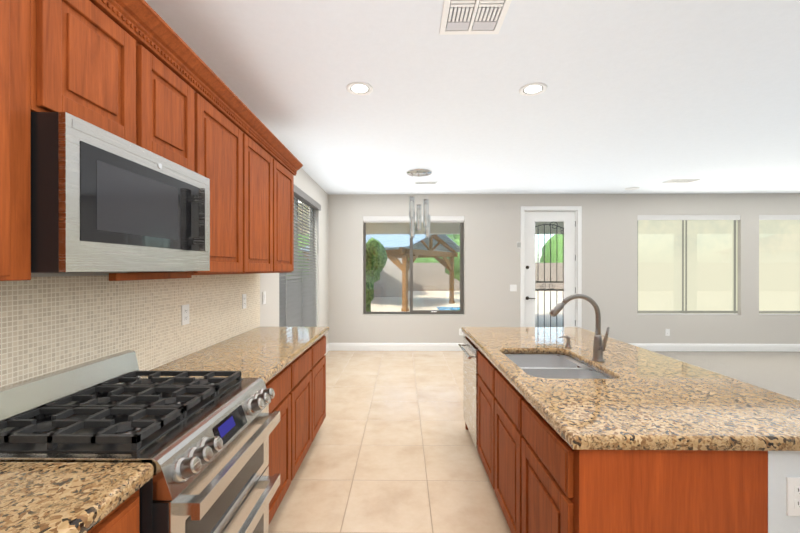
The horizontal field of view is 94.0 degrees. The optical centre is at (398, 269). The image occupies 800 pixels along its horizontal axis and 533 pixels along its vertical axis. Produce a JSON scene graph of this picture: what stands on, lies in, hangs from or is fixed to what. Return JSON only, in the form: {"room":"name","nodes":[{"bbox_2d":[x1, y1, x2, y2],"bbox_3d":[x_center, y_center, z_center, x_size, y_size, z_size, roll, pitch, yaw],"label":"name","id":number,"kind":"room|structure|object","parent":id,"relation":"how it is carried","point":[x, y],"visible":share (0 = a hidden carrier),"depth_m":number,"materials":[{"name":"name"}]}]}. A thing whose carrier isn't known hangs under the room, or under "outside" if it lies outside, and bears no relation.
{"room":"kitchen","nodes":[
{"label":"kitchen","id":0,"kind":"room"},
{"bbox_2d":[31,168,327,344],"bbox_3d":[-1.372,0.058,1.407,0.150,2.740,10.300,0,0,1],"label":"wall","id":1,"kind":"structure","parent":0,"point":[305,182],"depth_m":5.59,"materials":[{"name":"paint"}]},
{"bbox_2d":[0,0,47,280],"bbox_3d":[-1.138,-0.462,0.635,0.333,0.982,0.739,0,0,1],"label":"upper cabinet","id":2,"kind":"object","parent":1,"relation":"attached to","point":[23,23],"depth_m":0.97,"materials":[{"name":"brown wood"}]},
{"bbox_2d":[48,0,159,155],"bbox_3d":[-1.131,-0.693,1.231,0.333,0.523,0.454,0,0,1],"label":"upper cabinet","id":3,"kind":"object","parent":1,"relation":"attached to","point":[141,73],"depth_m":1.24,"materials":[{"name":"brown wood"}]},
{"bbox_2d":[31,112,209,272],"bbox_3d":[-1.067,-0.209,1.386,0.455,0.437,0.751,0,0,1],"label":"microwave","id":4,"kind":"object","parent":3,"relation":"attached to","point":[103,201],"visible":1,"depth_m":1.15,"materials":[{"name":"silver metal"}]},
{"bbox_2d":[0,273,259,387],"bbox_3d":[-1.312,0.279,-0.088,0.008,0.502,6.990,0,0,1],"label":"backsplash","id":5,"kind":"structure","parent":1,"relation":"attached to","point":[51,324],"depth_m":1.68,"materials":[{"name":"beige tile"}]},
{"bbox_2d":[181,304,188,324],"bbox_3d":[-1.274,0.269,2.233,0.008,0.118,0.072,0,0,1],"label":"outlet","id":6,"kind":"object","parent":5,"relation":"attached to","point":[184,314],"visible":1,"depth_m":2.22,"materials":[{"name":"white plastic"}]},
{"bbox_2d":[242,294,245,308],"bbox_3d":[-1.264,0.259,3.059,0.008,0.118,0.072,0,0,1],"label":"outlet","id":7,"kind":"object","parent":5,"relation":"attached to","point":[243,301],"visible":1,"depth_m":3.04,"materials":[{"name":"white plastic"}]},
{"bbox_2d":[160,28,199,173],"bbox_3d":[-1.127,-0.693,1.540,0.333,0.523,0.455,0,0,1],"label":"upper cabinet","id":8,"kind":"object","parent":1,"relation":"attached to","point":[179,74],"depth_m":1.63,"materials":[{"name":"brown wood"}]},
{"bbox_2d":[120,68,251,279],"bbox_3d":[-1.120,-0.465,2.067,0.333,0.982,0.597,0,0,1],"label":"upper cabinet","id":9,"kind":"object","parent":1,"relation":"attached to","point":[225,128],"depth_m":2.05,"materials":[{"name":"brown wood"}]},
{"bbox_2d":[263,291,265,303],"bbox_3d":[-1.264,0.264,3.521,0.010,0.118,0.072,0,0,1],"label":"light switch","id":10,"kind":"object","parent":1,"relation":"attached to","point":[264,297],"visible":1,"depth_m":3.52,"materials":[{"name":"white plastic"}]},
{"bbox_2d":[252,120,279,273],"bbox_3d":[-1.114,-0.465,2.558,0.333,0.982,0.670,0,0,1],"label":"upper cabinet","id":11,"kind":"object","parent":1,"relation":"attached to","point":[265,150],"depth_m":2.65,"materials":[{"name":"brown wood"}]},
{"bbox_2d":[280,148,295,272],"bbox_3d":[-1.108,-0.466,3.052,0.333,0.982,0.602,0,0,1],"label":"upper cabinet","id":12,"kind":"object","parent":1,"relation":"attached to","point":[287,165],"depth_m":3.14,"materials":[{"name":"brown wood"}]},
{"bbox_2d":[287,198,313,282],"bbox_3d":[-1.353,-0.013,4.882,0.060,1.967,1.847,0,0,1],"label":"window","id":13,"kind":"structure","parent":1,"relation":"in","point":[295,199],"depth_m":5.33,"materials":[{"name":"silver metal"}]},
{"bbox_2d":[279,185,320,326],"bbox_3d":[-1.268,-0.021,4.881,0.090,1.974,1.910,0,0,1],"label":"window blinds","id":14,"kind":"object","parent":13,"relation":"attached to","point":[297,303],"visible":0.48,"depth_m":4.88,"materials":[{"name":"grey plastic"}]},
{"bbox_2d":[269,351,510,532],"bbox_3d":[0.224,1.458,1.464,3.340,0.060,10.450,0,0,1],"label":"floor","id":15,"kind":"structure","parent":0,"point":[393,449],"depth_m":2.80,"materials":[{"name":"beige tile"}]},
{"bbox_2d":[87,489,138,532],"bbox_3d":[-0.990,0.994,0.649,0.628,0.868,0.711,0,0,1],"label":"base cabinet","id":16,"kind":"object","parent":15,"relation":"on","point":[125,518],"depth_m":0.92,"materials":[{"name":"brown wood"}]},
{"bbox_2d":[0,350,279,532],"bbox_3d":[-0.915,0.903,1.386,0.732,1.047,0.752,0,0,1],"label":"range","id":17,"kind":"object","parent":15,"relation":"on","point":[200,445],"visible":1,"depth_m":1.26,"materials":[{"name":"silver metal"}]},
{"bbox_2d":[265,356,298,523],"bbox_3d":[-0.972,0.992,2.071,0.628,0.868,0.602,0,0,1],"label":"base cabinet","id":18,"kind":"object","parent":15,"relation":"on","point":[297,385],"depth_m":2.17,"materials":[{"name":"brown wood"}]},
{"bbox_2d":[299,340,318,466],"bbox_3d":[-0.965,0.991,2.560,0.628,0.868,0.656,0,0,1],"label":"base cabinet","id":19,"kind":"object","parent":15,"relation":"on","point":[309,359],"depth_m":2.72,"materials":[{"name":"brown wood"}]},
{"bbox_2d":[319,335,325,428],"bbox_3d":[-0.959,0.990,3.051,0.628,0.868,0.606,0,0,1],"label":"base cabinet","id":20,"kind":"object","parent":15,"relation":"on","point":[322,341],"depth_m":3.19,"materials":[{"name":"brown wood"}]},
{"bbox_2d":[0,327,328,532],"bbox_3d":[-0.975,0.539,0.983,0.635,0.041,4.800,0,0,1],"label":"countertop","id":21,"kind":"structure","parent":20,"relation":"on","point":[60,497],"depth_m":0.94,"materials":[{"name":"stone"}]},
{"bbox_2d":[462,334,473,441],"bbox_3d":[0.880,1.006,3.029,0.612,0.836,0.602,0,0,1],"label":"dishwasher","id":22,"kind":"object","parent":15,"relation":"on","point":[467,347],"depth_m":3.05,"materials":[{"name":"silver metal"}]},
{"bbox_2d":[474,346,509,485],"bbox_3d":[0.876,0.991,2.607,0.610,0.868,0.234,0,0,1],"label":"base cabinet","id":23,"kind":"object","parent":15,"relation":"on","point":[491,415],"depth_m":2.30,"materials":[{"name":"brown wood"}]},
{"bbox_2d":[510,382,773,532],"bbox_3d":[0.860,0.993,1.473,0.613,0.868,0.594,0,0,1],"label":"base cabinet","id":24,"kind":"object","parent":15,"relation":"on","point":[555,487],"depth_m":1.18,"materials":[{"name":"brown wood"}]},
{"bbox_2d":[462,327,799,450],"bbox_3d":[1.084,0.552,2.252,1.047,0.072,2.198,0,0,1],"label":"countertop","id":25,"kind":"structure","parent":24,"relation":"on","point":[646,399],"depth_m":1.48,"materials":[{"name":"brown stone"}]},
{"bbox_2d":[494,354,605,405],"bbox_3d":[0.867,0.663,2.115,0.473,0.210,0.714,0,0,1],"label":"sink","id":26,"kind":"object","parent":25,"relation":"in","point":[540,365],"depth_m":2.11,"materials":[{"name":"silver metal"}]},
{"bbox_2d":[549,294,609,361],"bbox_3d":[1.010,0.326,2.095,0.307,0.380,0.101,0,0,1],"label":"faucet","id":27,"kind":"object","parent":25,"relation":"on","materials":[{"name":"silver metal"}]},
{"bbox_2d":[145,0,799,194],"bbox_3d":[4.074,-1.352,1.411,11.040,0.080,10.450,0,0,1],"label":"ceiling","id":28,"kind":"structure","parent":0,"point":[648,96],"depth_m":2.74,"materials":[{"name":"paint"}]},
{"bbox_2d":[346,82,372,94],"bbox_3d":[-0.280,-1.310,2.706,0.196,0.008,0.196,0,0,1],"label":"recessed light","id":29,"kind":"object","parent":28,"relation":"in","point":[358,88],"visible":1,"depth_m":2.70,"materials":[{"name":"white plastic"}]},
{"bbox_2d":[406,169,431,237],"bbox_3d":[0.279,-0.875,5.035,0.350,0.887,0.350,0,0,1],"label":"pendant light","id":30,"kind":"object","parent":28,"relation":"hanging from","point":[420,173],"visible":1,"depth_m":5.03,"materials":[{"name":"silver metal"}]},
{"bbox_2d":[414,182,437,184],"bbox_3d":[0.417,-1.315,5.663,0.360,0.008,0.160,0,0,1],"label":"ceiling vent","id":31,"kind":"object","parent":28,"relation":"in","point":[425,183],"visible":0.94,"depth_m":5.70,"materials":[{"name":"white metal"}]},
{"bbox_2d":[439,0,511,34],"bbox_3d":[0.387,-1.307,1.903,0.325,0.012,0.320,0,0,1],"label":"ceiling vent","id":32,"kind":"object","parent":28,"relation":"in","point":[463,17],"visible":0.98,"depth_m":1.92,"materials":[{"name":"white metal"}]},
{"bbox_2d":[519,83,546,95],"bbox_3d":[0.980,-1.310,2.715,0.196,0.008,0.196,0,0,1],"label":"recessed light","id":33,"kind":"object","parent":28,"relation":"in","point":[531,89],"visible":1,"depth_m":2.72,"materials":[{"name":"white plastic"}]},
{"bbox_2d":[625,187,638,189],"bbox_3d":[3.782,-1.314,6.040,0.200,0.012,0.200,0,0,1],"label":"ceiling detector","id":34,"kind":"object","parent":28,"relation":"attached to","point":[631,188],"visible":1,"depth_m":6.00,"materials":[{"name":"white plastic"}]},
{"bbox_2d":[663,179,699,182],"bbox_3d":[4.196,-1.315,5.535,0.400,0.008,0.200,0,0,1],"label":"ceiling vent","id":35,"kind":"object","parent":28,"relation":"in","point":[681,180],"visible":0.98,"depth_m":5.51,"materials":[{"name":"white metal"}]},
{"bbox_2d":[328,193,799,343],"bbox_3d":[4.139,0.049,6.563,11.040,2.740,0.150,0,0,1],"label":"wall","id":36,"kind":"structure","parent":0,"point":[492,252],"depth_m":6.50,"materials":[{"name":"paint"}]},
{"bbox_2d":[329,343,462,350],"bbox_3d":[0.454,1.351,6.528,3.338,0.135,0.016,0,0,1],"label":"baseboard","id":37,"kind":"structure","parent":36,"relation":"attached to","point":[394,347],"depth_m":6.53,"materials":[{"name":"white wood"}]},
{"bbox_2d":[363,216,463,313],"bbox_3d":[0.269,-0.076,6.606,1.777,1.727,0.131,0,0,1],"label":"dining room window","id":38,"kind":"structure","parent":36,"relation":"in","point":[407,219],"depth_m":6.63,"materials":[{"name":"clear glass"}]},
{"bbox_2d":[363,216,463,222],"bbox_3d":[0.269,-0.885,6.573,1.772,0.108,0.068,0,0,1],"label":"shade","id":39,"kind":"object","parent":38,"relation":"attached to","point":[367,219],"depth_m":6.54,"materials":[{"name":"white fabric"}]},
{"bbox_2d":[510,285,516,290],"bbox_3d":[2.008,0.319,6.509,0.115,0.118,0.010,0,0,1],"label":"light switch","id":40,"kind":"object","parent":36,"relation":"attached to","point":[513,287],"visible":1,"depth_m":6.51,"materials":[{"name":"white plastic"}]},
{"bbox_2d":[520,206,581,327],"bbox_3d":[2.659,0.157,6.581,1.056,2.522,0.184,0,0,1],"label":"patio door","id":41,"kind":"structure","parent":36,"relation":"in","point":[530,216],"depth_m":6.55,"materials":[{"name":"white wood"}]},
{"bbox_2d":[665,329,669,335],"bbox_3d":[4.678,1.089,6.478,0.072,0.118,0.008,0,0,1],"label":"electrical outlet","id":42,"kind":"object","parent":36,"relation":"attached to","point":[667,332],"visible":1,"depth_m":6.48,"materials":[{"name":"white plastic"}]},
{"bbox_2d":[637,215,740,314],"bbox_3d":[5.049,-0.081,6.545,1.777,1.737,0.131,0,0,1],"label":"room window","id":43,"kind":"structure","parent":36,"relation":"in","point":[687,264],"depth_m":6.53,"materials":[{"name":"beige glass"}]},
{"bbox_2d":[628,343,799,351],"bbox_3d":[6.340,1.351,6.454,6.295,0.135,0.016,0,0,1],"label":"baseboard","id":44,"kind":"structure","parent":36,"relation":"attached to","point":[729,347],"depth_m":6.46,"materials":[{"name":"white wood"}]},
{"bbox_2d":[759,215,799,314],"bbox_3d":[7.139,-0.081,6.519,1.777,1.737,0.131,0,0,1],"label":"room window","id":45,"kind":"structure","parent":36,"relation":"in","point":[779,264],"depth_m":6.50,"materials":[{"name":"beige glass"}]},
{"bbox_2d":[652,351,799,399],"bbox_3d":[5.743,1.455,1.394,7.700,0.066,10.450,0,0,1],"label":"floor carpet","id":46,"kind":"object","parent":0,"point":[777,371],"depth_m":5.51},
{"bbox_2d":[768,451,799,532],"bbox_3d":[1.267,0.993,2.250,0.174,0.867,2.150,0,0,1],"label":"wall","id":47,"kind":"structure","parent":0,"point":[782,465],"depth_m":1.18,"materials":[{"name":"paint"}]},
{"bbox_2d":[786,477,799,515],"bbox_3d":[1.258,0.713,1.170,0.072,0.118,0.008,0,0,1],"label":"outlet","id":48,"kind":"object","parent":47,"relation":"attached to","point":[792,496],"visible":1,"depth_m":1.17,"materials":[{"name":"white plastic"}]},
{"label":"outside","id":49,"kind":"structure","parent":0,"visible":0},
{"bbox_2d":[371,291,562,326],"bbox_3d":[5.347,1.449,33.232,70.000,0.090,53.190,0,0,1],"label":"ground","id":50,"kind":"structure","parent":49,"point":[388,305],"depth_m":15.81,"materials":[{"name":"beige concrete"}]},
{"bbox_2d":[298,235,308,255],"bbox_3d":[-5.733,-1.216,30.936,6.759,8.031,7.256,0,0,1],"label":"tree","id":51,"kind":"object","parent":50,"relation":"on","point":[303,242],"depth_m":27.58,"materials":[{"name":"green plant"}]},
{"bbox_2d":[366,237,386,311],"bbox_3d":[-1.176,0.436,10.488,1.738,2.706,1.854,0,0,1],"label":"bush","id":52,"kind":"object","parent":50,"relation":"on","point":[377,267],"depth_m":10.15,"materials":[{"name":"green plant"}]},
{"bbox_2d":[301,234,459,311],"bbox_3d":[-0.728,-0.042,15.729,5.640,2.950,4.440,0,0,34],"label":"gazebo","id":53,"kind":"object","parent":50,"relation":"on","point":[445,253],"depth_m":14.45,"materials":[{"name":"brown wood"}]},
{"bbox_2d":[367,234,401,296],"bbox_3d":[-1.357,-0.241,21.158,4.100,3.330,3.900,0,0,1],"label":"wall","id":54,"kind":"structure","parent":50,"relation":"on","point":[391,274],"depth_m":19.40,"materials":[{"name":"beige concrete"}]},
{"bbox_2d":[284,200,563,283],"bbox_3d":[4.030,0.031,8.209,16.000,2.830,3.120,0,0,1],"label":"patio cover","id":55,"kind":"object","parent":50,"relation":"on","point":[380,226],"depth_m":9.54,"materials":[{"name":"paint"}]},
{"bbox_2d":[408,234,453,262],"bbox_3d":[1.661,-1.756,29.220,6.567,8.127,5.934,0,0,1],"label":"tree","id":56,"kind":"object","parent":50,"relation":"on","point":[428,259],"depth_m":26.56,"materials":[{"name":"green plant"}]},
{"bbox_2d":[438,307,459,309],"bbox_3d":[2.614,1.434,12.860,2.350,0.011,2.800,0,0,1],"label":"pool","id":57,"kind":"object","parent":50,"relation":"on","point":[449,308],"depth_m":13.71,"materials":[{"name":"blue liquid"}]},
{"bbox_2d":[445,234,459,280],"bbox_3d":[4.715,-1.442,20.440,4.116,5.735,4.093,0,0,1],"label":"tree","id":58,"kind":"object","parent":50,"relation":"on","point":[457,239],"depth_m":20.19,"materials":[{"name":"green plant"}]},
{"bbox_2d":[408,263,563,290],"bbox_3d":[5.127,0.493,15.877,70.000,1.880,18.300,0,0,1],"label":"fence","id":59,"kind":"object","parent":50,"relation":"on","point":[441,282],"depth_m":24.86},
{"bbox_2d":[540,234,562,262],"bbox_3d":[14.095,-0.902,29.379,5.261,6.991,5.107,0,0,1],"label":"tree","id":60,"kind":"object","parent":50,"relation":"on","point":[553,257],"depth_m":28.88,"materials":[{"name":"green plant"}]}
]}

